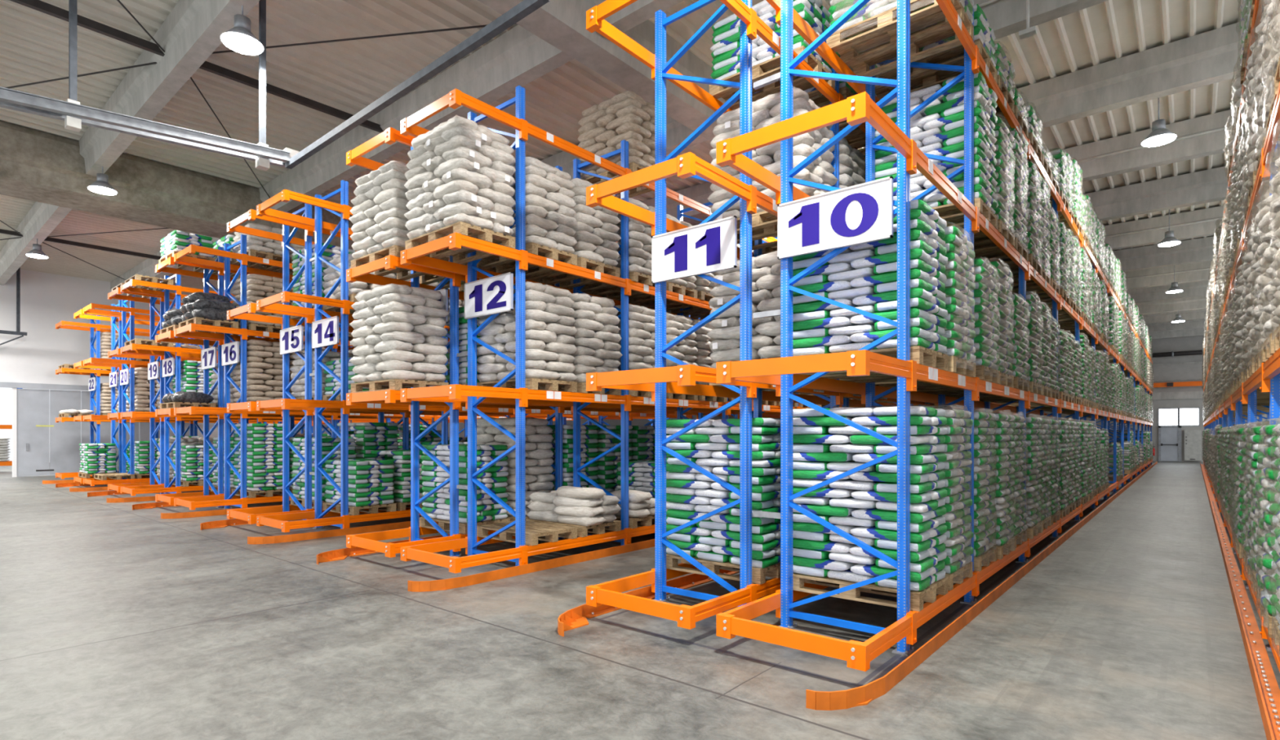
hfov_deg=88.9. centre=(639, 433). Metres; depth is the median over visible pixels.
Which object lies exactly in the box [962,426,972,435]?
bag
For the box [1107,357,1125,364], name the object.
wooden pallet
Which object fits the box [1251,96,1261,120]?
woven sack
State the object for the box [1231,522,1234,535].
wooden pallet
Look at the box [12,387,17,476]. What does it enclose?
door frame
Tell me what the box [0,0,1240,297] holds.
ceiling
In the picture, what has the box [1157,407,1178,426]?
window
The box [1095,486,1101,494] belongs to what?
wooden pallet
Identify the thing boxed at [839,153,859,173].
woven sack
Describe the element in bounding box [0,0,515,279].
ceiling beam
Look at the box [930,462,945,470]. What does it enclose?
bag
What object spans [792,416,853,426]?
bag
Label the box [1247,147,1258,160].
woven sack
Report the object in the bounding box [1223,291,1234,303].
wooden pallet
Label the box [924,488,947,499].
bag
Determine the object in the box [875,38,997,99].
wooden pallet
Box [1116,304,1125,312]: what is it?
wooden pallet
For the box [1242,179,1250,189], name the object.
woven sack
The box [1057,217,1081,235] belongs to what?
wooden pallet
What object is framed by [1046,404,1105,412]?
wooden pallet
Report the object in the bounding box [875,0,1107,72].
ceiling beam
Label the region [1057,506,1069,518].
wooden pallet
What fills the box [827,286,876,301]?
bag
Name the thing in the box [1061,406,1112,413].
wooden pallet
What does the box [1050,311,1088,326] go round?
wooden pallet
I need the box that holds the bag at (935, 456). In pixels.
[927,452,946,462]
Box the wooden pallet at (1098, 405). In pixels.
[1044,403,1101,411]
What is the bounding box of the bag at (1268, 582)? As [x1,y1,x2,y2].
[1260,573,1278,592]
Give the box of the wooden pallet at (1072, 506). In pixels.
[1067,502,1075,512]
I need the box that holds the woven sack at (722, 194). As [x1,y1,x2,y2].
[707,188,734,204]
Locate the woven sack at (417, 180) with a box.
[404,171,438,190]
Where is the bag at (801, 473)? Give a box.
[792,469,850,479]
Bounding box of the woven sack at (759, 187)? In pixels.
[751,180,768,191]
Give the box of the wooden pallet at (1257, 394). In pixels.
[1229,386,1269,396]
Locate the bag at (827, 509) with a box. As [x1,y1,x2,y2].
[792,503,857,515]
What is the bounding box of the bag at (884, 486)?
[873,481,936,493]
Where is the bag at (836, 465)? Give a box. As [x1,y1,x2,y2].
[826,460,880,471]
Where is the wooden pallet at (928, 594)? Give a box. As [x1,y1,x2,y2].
[792,572,947,611]
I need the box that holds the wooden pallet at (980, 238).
[958,218,1014,253]
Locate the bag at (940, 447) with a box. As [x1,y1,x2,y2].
[930,443,944,453]
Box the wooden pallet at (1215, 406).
[1213,405,1269,411]
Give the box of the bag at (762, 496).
[728,490,780,501]
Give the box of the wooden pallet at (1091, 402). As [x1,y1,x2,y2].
[1030,400,1093,408]
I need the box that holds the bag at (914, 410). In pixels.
[873,405,935,415]
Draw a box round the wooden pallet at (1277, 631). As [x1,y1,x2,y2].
[1274,620,1279,655]
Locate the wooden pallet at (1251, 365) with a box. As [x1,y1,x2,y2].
[1246,357,1254,378]
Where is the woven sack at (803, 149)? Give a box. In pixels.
[773,143,822,165]
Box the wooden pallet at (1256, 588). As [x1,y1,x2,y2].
[1253,573,1263,604]
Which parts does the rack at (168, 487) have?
post, post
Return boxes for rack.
[0,387,22,466]
[55,315,340,479]
[73,299,340,484]
[83,294,424,485]
[107,277,464,493]
[120,273,463,495]
[155,246,467,507]
[173,234,573,510]
[226,203,654,524]
[256,179,693,532]
[346,126,780,557]
[400,84,920,573]
[586,0,1052,629]
[715,0,1152,671]
[1203,0,1279,671]
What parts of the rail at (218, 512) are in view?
rail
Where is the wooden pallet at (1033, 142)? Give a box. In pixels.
[1026,132,1042,161]
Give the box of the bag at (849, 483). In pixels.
[829,478,882,490]
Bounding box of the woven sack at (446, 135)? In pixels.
[440,124,492,146]
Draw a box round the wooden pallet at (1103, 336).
[1086,333,1106,343]
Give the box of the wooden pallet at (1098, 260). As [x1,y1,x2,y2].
[1087,257,1102,270]
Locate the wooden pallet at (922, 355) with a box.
[800,345,947,377]
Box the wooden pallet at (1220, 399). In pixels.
[1220,399,1269,405]
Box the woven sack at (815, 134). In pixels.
[807,129,822,143]
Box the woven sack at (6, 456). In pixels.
[0,455,9,458]
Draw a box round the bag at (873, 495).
[851,489,931,502]
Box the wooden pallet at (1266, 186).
[1248,170,1269,207]
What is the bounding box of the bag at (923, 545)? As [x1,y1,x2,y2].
[874,537,936,551]
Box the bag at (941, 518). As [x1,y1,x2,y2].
[929,515,946,524]
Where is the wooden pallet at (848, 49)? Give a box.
[826,0,973,76]
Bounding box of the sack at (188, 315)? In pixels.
[184,310,223,324]
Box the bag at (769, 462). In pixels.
[728,457,780,466]
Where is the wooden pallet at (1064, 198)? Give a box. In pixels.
[1048,190,1068,213]
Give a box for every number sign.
[88,377,95,391]
[109,371,117,386]
[120,368,128,385]
[147,360,159,379]
[162,356,174,377]
[200,346,217,369]
[222,340,239,365]
[280,324,303,354]
[311,315,339,348]
[436,288,448,323]
[464,271,513,319]
[651,215,737,283]
[777,175,893,259]
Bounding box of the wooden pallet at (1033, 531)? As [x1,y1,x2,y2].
[1026,521,1042,538]
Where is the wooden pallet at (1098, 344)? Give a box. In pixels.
[1086,338,1108,346]
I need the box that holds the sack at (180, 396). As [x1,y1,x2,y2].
[170,391,213,403]
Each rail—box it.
[42,479,80,483]
[55,481,149,487]
[69,486,107,491]
[87,490,129,496]
[106,495,155,502]
[132,501,173,510]
[160,502,302,518]
[200,518,256,529]
[247,520,438,544]
[316,533,461,564]
[408,537,667,591]
[557,568,738,636]
[805,461,1156,710]
[1200,462,1279,739]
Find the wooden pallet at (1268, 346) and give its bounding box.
[1262,332,1275,362]
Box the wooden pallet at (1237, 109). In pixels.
[1234,106,1239,140]
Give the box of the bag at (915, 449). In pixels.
[873,444,936,454]
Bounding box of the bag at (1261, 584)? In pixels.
[1259,578,1266,591]
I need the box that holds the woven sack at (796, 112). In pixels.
[754,108,808,129]
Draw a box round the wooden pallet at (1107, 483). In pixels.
[1104,482,1108,489]
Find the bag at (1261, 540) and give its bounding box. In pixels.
[1257,536,1270,551]
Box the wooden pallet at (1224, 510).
[1223,506,1226,518]
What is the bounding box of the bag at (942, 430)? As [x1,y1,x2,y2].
[887,425,947,435]
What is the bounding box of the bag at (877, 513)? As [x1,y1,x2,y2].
[851,507,931,523]
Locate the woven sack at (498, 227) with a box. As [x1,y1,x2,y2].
[491,222,513,239]
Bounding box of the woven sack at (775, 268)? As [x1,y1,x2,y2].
[770,263,780,274]
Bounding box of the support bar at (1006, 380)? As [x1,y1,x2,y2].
[915,371,1013,391]
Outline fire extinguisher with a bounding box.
[1151,445,1155,455]
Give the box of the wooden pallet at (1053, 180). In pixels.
[1048,172,1059,197]
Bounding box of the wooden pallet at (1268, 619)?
[1260,595,1277,637]
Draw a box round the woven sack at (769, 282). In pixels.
[755,274,780,290]
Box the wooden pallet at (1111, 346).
[1088,344,1115,352]
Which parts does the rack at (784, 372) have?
post, foot plate, post, foot plate, post, post, foot plate, post, post, post, foot plate, post, post, post, post, post, post, post, post, post, post, post, post, post, post, post, post, post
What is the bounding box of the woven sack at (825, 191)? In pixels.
[816,182,831,192]
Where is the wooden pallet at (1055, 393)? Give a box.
[979,388,1059,401]
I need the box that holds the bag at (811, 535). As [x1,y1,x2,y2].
[792,529,831,541]
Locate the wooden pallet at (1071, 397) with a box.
[997,393,1074,404]
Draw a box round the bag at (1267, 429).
[1261,424,1279,435]
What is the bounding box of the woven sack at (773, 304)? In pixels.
[756,297,780,311]
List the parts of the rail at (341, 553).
plate, rail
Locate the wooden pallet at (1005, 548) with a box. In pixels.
[991,537,1015,559]
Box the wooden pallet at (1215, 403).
[1215,403,1269,409]
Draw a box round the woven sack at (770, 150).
[755,132,814,159]
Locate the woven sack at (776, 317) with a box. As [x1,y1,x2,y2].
[773,315,780,320]
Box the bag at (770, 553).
[711,545,775,559]
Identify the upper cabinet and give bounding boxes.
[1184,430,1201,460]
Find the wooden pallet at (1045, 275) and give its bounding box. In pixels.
[1011,266,1050,290]
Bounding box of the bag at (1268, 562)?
[1262,552,1277,569]
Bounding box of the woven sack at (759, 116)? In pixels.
[738,108,772,127]
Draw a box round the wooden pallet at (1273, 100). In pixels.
[1266,94,1279,141]
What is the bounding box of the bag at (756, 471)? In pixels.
[712,466,775,475]
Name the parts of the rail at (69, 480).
rail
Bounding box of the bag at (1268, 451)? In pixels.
[1263,445,1279,457]
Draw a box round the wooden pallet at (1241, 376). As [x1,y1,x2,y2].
[1237,371,1261,387]
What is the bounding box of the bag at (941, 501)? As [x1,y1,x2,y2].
[932,497,945,506]
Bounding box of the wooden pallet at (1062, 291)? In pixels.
[1030,288,1069,306]
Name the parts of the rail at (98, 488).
rail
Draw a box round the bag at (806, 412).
[792,408,831,417]
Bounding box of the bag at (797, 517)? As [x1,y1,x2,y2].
[792,511,832,524]
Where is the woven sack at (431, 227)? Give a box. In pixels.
[424,220,452,235]
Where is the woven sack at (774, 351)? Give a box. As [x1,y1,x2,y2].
[757,345,780,358]
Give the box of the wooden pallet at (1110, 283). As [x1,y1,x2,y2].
[1097,279,1112,289]
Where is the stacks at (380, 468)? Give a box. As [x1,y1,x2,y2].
[79,0,1279,629]
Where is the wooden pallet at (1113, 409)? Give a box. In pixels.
[1066,407,1115,413]
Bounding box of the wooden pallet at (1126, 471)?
[1124,468,1131,474]
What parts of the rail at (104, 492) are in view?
rail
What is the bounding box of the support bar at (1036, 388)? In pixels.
[945,381,1042,397]
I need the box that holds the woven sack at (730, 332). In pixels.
[706,325,759,339]
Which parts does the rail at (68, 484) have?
rail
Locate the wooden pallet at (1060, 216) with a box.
[1057,205,1074,225]
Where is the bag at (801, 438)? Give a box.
[792,434,852,443]
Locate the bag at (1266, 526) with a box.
[1260,517,1271,530]
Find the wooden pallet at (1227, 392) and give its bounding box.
[1225,388,1269,399]
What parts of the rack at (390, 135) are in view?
post, post, post, post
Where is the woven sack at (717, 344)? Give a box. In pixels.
[709,338,740,351]
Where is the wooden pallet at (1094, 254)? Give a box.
[1086,249,1097,262]
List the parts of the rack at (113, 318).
post, post, post, post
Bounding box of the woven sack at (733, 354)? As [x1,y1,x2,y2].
[710,347,763,361]
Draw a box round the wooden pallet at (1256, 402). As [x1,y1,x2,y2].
[1222,402,1269,404]
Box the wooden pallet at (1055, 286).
[1010,277,1059,297]
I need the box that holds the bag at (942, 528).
[926,524,946,537]
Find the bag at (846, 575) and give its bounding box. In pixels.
[827,568,875,582]
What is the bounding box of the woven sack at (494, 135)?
[476,124,509,144]
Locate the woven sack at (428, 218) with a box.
[404,212,440,230]
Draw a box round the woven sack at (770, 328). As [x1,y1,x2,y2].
[754,320,780,337]
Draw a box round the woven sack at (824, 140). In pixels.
[819,137,835,151]
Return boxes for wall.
[0,269,703,436]
[0,386,88,460]
[197,422,304,437]
[703,335,1266,462]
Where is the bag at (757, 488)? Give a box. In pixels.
[711,481,774,493]
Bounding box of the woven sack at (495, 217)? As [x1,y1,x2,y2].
[477,208,515,226]
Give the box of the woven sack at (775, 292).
[771,286,780,297]
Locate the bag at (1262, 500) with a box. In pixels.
[1258,496,1269,510]
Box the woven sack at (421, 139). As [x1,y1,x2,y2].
[411,128,435,148]
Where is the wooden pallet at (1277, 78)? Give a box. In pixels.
[1274,55,1279,99]
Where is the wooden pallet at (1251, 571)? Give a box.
[1248,564,1256,587]
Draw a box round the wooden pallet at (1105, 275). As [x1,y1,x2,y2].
[1097,271,1108,282]
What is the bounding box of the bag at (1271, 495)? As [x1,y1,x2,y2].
[1265,488,1279,502]
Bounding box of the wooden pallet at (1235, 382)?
[1233,377,1261,391]
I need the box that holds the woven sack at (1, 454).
[0,453,10,456]
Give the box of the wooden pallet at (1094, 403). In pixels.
[1035,401,1096,409]
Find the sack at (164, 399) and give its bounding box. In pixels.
[161,393,182,405]
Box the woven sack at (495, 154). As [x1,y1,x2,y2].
[477,144,515,165]
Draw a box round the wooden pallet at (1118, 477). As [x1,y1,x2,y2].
[1107,475,1120,481]
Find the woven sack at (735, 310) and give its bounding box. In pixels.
[710,302,762,318]
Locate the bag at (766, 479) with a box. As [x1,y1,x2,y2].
[728,474,780,484]
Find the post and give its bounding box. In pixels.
[0,266,26,345]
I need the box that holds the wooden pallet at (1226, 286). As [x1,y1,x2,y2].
[1225,278,1235,295]
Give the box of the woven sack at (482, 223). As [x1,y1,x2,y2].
[443,213,493,230]
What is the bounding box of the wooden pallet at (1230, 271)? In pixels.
[1227,266,1232,286]
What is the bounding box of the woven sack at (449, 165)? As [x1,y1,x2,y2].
[433,157,480,177]
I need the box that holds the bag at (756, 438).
[709,434,773,443]
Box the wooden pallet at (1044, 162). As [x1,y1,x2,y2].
[1026,153,1052,179]
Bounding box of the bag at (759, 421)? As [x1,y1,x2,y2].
[711,417,776,426]
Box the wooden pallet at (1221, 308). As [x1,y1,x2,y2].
[1219,304,1222,318]
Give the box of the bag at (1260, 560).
[1257,556,1269,573]
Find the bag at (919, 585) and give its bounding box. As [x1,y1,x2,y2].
[875,574,935,591]
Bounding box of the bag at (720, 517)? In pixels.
[710,513,773,525]
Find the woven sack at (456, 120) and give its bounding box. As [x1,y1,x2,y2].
[432,115,478,137]
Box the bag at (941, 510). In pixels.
[928,506,946,518]
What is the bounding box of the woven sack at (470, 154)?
[442,146,493,167]
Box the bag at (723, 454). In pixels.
[711,450,775,458]
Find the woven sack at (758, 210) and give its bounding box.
[756,206,771,217]
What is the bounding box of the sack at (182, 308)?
[179,303,188,313]
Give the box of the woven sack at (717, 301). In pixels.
[708,294,740,307]
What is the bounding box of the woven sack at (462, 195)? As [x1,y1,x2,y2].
[442,189,494,210]
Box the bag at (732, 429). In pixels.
[728,426,780,434]
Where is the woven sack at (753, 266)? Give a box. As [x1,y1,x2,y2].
[715,257,759,274]
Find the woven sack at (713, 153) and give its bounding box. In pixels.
[709,147,715,159]
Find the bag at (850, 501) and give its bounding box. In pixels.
[829,496,879,508]
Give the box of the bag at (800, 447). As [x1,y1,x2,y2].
[792,443,840,452]
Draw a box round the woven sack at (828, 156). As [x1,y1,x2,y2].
[811,142,833,163]
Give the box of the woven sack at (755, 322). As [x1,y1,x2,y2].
[738,313,775,328]
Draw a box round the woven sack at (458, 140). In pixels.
[434,134,480,155]
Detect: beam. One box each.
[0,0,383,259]
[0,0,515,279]
[0,120,697,318]
[0,201,71,284]
[79,0,259,176]
[110,231,220,299]
[258,24,573,211]
[478,0,724,141]
[540,114,708,180]
[593,0,683,32]
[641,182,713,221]
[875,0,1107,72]
[1016,22,1241,128]
[1026,260,1214,292]
[1061,108,1235,182]
[1083,165,1228,221]
[1103,205,1225,249]
[1111,235,1215,271]
[1125,280,1209,302]
[1134,295,1207,314]
[1141,308,1207,324]
[1145,319,1205,332]
[1146,328,1204,338]
[1152,381,1202,387]
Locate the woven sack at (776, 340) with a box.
[773,334,780,344]
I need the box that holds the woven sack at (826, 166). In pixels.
[817,160,835,173]
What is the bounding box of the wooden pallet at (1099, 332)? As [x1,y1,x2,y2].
[1071,329,1101,339]
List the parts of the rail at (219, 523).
plate, rail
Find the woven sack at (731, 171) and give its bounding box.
[719,165,740,175]
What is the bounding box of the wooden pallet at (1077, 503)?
[1074,497,1080,508]
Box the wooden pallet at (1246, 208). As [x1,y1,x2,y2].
[1244,201,1260,224]
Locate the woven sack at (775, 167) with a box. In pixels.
[763,155,813,174]
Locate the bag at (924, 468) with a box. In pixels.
[875,462,937,473]
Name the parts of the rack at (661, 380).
post, foot plate, post, post, post, post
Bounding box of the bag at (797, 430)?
[792,426,834,435]
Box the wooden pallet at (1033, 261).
[986,253,1041,278]
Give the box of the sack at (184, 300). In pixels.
[182,294,189,304]
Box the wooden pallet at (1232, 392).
[1230,381,1269,394]
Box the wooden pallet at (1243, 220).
[1240,220,1244,239]
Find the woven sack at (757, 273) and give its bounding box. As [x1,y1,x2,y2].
[751,266,772,282]
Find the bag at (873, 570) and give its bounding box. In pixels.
[850,563,930,581]
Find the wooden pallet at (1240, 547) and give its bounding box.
[1235,537,1244,557]
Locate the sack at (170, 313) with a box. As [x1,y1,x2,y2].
[165,308,183,319]
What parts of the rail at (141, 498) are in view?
rail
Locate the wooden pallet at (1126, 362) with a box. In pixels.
[1111,359,1128,365]
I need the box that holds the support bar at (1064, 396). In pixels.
[990,391,1068,403]
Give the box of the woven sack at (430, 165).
[421,155,445,172]
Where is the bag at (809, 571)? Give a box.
[792,564,829,577]
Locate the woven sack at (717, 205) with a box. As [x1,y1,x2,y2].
[710,198,740,213]
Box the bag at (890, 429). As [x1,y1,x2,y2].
[873,425,937,435]
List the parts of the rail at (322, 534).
rail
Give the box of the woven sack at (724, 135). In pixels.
[710,126,755,148]
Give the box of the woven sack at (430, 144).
[424,135,445,151]
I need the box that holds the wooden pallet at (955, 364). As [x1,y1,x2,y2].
[829,355,975,382]
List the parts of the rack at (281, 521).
post, post, post, post, post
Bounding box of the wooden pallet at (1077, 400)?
[1008,395,1081,406]
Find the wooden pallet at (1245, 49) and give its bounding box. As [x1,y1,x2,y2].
[1240,38,1248,84]
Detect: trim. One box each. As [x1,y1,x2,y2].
[752,0,1230,279]
[1146,361,1204,399]
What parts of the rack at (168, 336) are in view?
post, post, post, post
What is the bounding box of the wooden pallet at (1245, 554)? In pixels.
[1243,547,1248,571]
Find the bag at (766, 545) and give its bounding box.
[728,537,780,551]
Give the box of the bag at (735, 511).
[728,506,780,517]
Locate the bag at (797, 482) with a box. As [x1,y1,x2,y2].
[792,477,829,488]
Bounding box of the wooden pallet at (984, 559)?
[973,546,996,571]
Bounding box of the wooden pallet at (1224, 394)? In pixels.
[1222,391,1269,401]
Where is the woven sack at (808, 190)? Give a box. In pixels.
[760,182,816,199]
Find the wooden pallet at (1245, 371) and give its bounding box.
[1244,368,1248,382]
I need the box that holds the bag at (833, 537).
[829,533,876,546]
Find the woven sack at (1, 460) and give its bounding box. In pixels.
[0,458,9,461]
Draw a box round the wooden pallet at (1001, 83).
[995,74,1014,116]
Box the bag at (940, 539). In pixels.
[929,533,946,545]
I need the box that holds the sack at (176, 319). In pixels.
[170,315,182,324]
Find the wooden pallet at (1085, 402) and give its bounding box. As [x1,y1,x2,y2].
[1030,398,1088,407]
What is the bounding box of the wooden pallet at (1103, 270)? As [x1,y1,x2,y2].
[1090,266,1104,278]
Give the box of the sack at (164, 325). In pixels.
[161,320,168,328]
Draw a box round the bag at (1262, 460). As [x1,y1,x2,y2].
[1257,455,1275,466]
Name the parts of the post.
post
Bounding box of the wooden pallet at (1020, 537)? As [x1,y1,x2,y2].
[1011,529,1027,547]
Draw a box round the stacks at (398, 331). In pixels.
[58,0,1279,526]
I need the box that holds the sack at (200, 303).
[191,298,235,311]
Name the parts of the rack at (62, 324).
post, post, post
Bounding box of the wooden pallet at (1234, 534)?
[1233,530,1236,543]
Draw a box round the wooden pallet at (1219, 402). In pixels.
[1217,400,1263,407]
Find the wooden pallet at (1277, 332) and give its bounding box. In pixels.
[1274,324,1279,351]
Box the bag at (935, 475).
[925,470,945,480]
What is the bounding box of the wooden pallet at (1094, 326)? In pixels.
[1062,323,1097,335]
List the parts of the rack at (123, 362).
post, post, post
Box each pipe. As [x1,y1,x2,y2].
[0,0,550,170]
[1151,349,1203,357]
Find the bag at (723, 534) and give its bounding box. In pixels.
[711,529,775,542]
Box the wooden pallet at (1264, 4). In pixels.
[1247,1,1266,48]
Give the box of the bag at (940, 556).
[932,551,946,560]
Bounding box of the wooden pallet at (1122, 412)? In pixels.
[1082,410,1124,416]
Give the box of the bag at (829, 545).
[792,537,856,552]
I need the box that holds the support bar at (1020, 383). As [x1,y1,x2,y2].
[919,376,1029,394]
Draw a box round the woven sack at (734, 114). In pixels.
[716,101,755,124]
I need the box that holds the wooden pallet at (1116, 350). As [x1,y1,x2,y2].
[1095,347,1118,355]
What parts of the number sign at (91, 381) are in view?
panel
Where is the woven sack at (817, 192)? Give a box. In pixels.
[810,189,825,195]
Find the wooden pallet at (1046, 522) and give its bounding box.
[1039,515,1051,530]
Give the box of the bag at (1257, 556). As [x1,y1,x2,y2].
[1254,554,1262,568]
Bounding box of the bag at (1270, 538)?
[1265,531,1278,546]
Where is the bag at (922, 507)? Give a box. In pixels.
[875,499,937,512]
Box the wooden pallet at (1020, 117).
[995,104,1028,137]
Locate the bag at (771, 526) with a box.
[727,522,780,533]
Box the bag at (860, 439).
[849,434,928,444]
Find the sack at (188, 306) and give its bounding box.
[185,301,194,311]
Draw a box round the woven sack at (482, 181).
[441,168,493,189]
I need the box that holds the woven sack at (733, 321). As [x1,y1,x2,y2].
[710,315,740,328]
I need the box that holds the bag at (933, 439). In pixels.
[916,434,945,444]
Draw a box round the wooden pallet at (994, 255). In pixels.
[973,236,1028,265]
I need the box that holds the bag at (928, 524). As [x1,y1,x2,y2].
[875,519,938,532]
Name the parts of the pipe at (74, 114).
rail, rail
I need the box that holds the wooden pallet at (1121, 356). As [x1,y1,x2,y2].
[1107,353,1124,361]
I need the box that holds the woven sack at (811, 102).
[808,98,820,109]
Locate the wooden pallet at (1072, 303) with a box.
[1037,296,1075,313]
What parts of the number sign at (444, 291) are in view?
panel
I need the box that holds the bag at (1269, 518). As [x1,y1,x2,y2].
[1262,510,1279,525]
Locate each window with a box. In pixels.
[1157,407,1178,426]
[1178,407,1199,426]
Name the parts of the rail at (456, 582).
rail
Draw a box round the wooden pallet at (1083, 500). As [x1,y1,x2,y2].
[1080,494,1088,504]
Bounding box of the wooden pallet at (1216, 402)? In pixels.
[1216,401,1267,408]
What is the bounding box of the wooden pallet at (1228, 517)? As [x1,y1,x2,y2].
[1226,510,1230,524]
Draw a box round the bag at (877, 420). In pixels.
[851,415,931,425]
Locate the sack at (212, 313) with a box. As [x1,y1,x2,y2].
[191,307,235,321]
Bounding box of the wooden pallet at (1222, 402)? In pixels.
[1221,394,1269,403]
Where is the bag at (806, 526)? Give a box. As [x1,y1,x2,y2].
[792,521,859,533]
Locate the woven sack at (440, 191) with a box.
[432,179,478,199]
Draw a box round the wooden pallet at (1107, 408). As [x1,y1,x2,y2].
[1061,405,1109,412]
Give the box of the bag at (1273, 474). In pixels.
[1261,466,1279,479]
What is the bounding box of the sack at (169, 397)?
[167,393,201,405]
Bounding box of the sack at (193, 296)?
[186,291,230,302]
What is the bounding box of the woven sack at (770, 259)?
[753,250,780,267]
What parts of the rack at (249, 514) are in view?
post, post, post, post, post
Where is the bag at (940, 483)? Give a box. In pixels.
[927,479,945,488]
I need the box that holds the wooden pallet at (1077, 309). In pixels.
[1046,304,1081,319]
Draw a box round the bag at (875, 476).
[849,471,928,483]
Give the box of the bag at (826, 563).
[792,555,857,570]
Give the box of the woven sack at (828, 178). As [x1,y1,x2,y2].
[808,165,838,185]
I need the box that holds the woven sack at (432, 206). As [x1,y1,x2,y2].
[422,199,447,213]
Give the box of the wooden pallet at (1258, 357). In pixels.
[1254,347,1262,371]
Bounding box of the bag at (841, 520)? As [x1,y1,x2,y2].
[828,515,876,526]
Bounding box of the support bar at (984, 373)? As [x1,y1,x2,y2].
[875,364,999,387]
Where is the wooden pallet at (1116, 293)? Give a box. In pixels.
[1106,290,1118,299]
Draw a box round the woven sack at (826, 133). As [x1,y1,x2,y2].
[816,126,834,138]
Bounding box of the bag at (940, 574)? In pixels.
[933,569,946,581]
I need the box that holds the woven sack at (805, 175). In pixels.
[776,168,823,183]
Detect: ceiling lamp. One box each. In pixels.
[25,238,48,258]
[87,166,117,195]
[219,4,264,54]
[1141,97,1177,146]
[1157,208,1181,246]
[1165,265,1182,293]
[1171,310,1185,322]
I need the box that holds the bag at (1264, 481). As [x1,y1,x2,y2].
[1258,475,1271,488]
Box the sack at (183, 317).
[181,313,186,320]
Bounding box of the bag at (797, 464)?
[792,460,834,470]
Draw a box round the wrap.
[843,404,970,558]
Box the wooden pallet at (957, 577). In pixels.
[945,561,973,591]
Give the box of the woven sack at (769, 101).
[752,85,808,111]
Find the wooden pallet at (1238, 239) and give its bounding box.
[1234,238,1246,262]
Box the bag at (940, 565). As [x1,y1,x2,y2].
[928,560,945,574]
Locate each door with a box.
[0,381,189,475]
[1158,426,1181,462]
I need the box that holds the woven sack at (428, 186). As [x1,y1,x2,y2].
[422,177,445,192]
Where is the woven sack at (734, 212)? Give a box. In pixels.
[714,208,740,220]
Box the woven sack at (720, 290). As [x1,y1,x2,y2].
[709,280,762,297]
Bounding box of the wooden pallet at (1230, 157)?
[1227,155,1232,181]
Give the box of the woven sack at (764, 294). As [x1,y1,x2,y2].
[751,288,774,305]
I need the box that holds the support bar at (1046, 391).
[960,385,1051,399]
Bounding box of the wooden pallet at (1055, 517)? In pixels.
[1048,511,1060,524]
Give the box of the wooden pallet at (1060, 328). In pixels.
[1057,318,1092,331]
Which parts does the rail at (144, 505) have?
rail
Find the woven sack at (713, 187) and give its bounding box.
[710,173,754,191]
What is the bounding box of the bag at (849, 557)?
[828,551,877,564]
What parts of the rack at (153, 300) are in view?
post, post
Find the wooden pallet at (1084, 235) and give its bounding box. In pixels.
[1070,229,1088,244]
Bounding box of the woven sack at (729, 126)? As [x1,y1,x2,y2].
[712,119,740,136]
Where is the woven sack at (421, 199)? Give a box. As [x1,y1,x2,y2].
[405,191,436,209]
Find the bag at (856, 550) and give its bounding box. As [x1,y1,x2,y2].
[848,545,928,561]
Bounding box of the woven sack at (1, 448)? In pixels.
[0,447,10,450]
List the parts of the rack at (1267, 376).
post, post, post, post, post, post, post, post, post, post, foot plate, post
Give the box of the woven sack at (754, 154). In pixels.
[710,150,758,168]
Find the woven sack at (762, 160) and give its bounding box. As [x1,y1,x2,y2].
[751,155,775,166]
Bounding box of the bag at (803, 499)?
[792,495,835,505]
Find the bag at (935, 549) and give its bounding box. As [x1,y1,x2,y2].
[926,542,945,556]
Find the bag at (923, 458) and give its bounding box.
[852,453,931,463]
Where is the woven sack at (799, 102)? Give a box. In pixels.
[768,97,815,117]
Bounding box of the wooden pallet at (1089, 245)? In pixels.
[1080,240,1093,253]
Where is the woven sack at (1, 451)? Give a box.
[0,450,10,453]
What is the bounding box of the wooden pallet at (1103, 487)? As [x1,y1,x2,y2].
[1099,484,1105,492]
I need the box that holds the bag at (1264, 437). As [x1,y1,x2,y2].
[1261,435,1270,444]
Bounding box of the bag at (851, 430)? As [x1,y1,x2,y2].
[828,425,875,435]
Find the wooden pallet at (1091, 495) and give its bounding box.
[1086,491,1093,501]
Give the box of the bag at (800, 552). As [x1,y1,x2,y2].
[792,546,831,559]
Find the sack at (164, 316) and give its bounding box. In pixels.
[162,313,168,319]
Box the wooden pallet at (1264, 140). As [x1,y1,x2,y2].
[1256,136,1269,181]
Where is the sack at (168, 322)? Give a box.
[165,319,173,326]
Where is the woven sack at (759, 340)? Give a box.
[739,333,780,350]
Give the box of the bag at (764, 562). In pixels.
[728,554,780,568]
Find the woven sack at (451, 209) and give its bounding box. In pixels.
[433,201,481,220]
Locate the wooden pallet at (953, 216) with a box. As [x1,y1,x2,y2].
[931,197,997,234]
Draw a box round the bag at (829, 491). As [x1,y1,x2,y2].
[792,486,858,497]
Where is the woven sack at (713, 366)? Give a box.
[710,362,715,368]
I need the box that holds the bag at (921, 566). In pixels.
[875,555,937,572]
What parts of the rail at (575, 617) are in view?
plate, rail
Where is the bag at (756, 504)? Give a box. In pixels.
[710,497,773,509]
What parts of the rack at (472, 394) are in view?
post, post, post, post, post, post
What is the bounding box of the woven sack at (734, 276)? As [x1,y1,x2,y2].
[713,271,740,284]
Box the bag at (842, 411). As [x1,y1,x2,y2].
[828,407,875,417]
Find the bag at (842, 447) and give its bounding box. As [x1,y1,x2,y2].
[829,443,878,453]
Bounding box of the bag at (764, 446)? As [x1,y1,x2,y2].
[726,442,780,450]
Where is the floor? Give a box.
[0,461,1279,739]
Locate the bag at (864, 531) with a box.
[849,525,929,542]
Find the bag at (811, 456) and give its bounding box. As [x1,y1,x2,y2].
[792,452,856,461]
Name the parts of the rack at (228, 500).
post, post, post, post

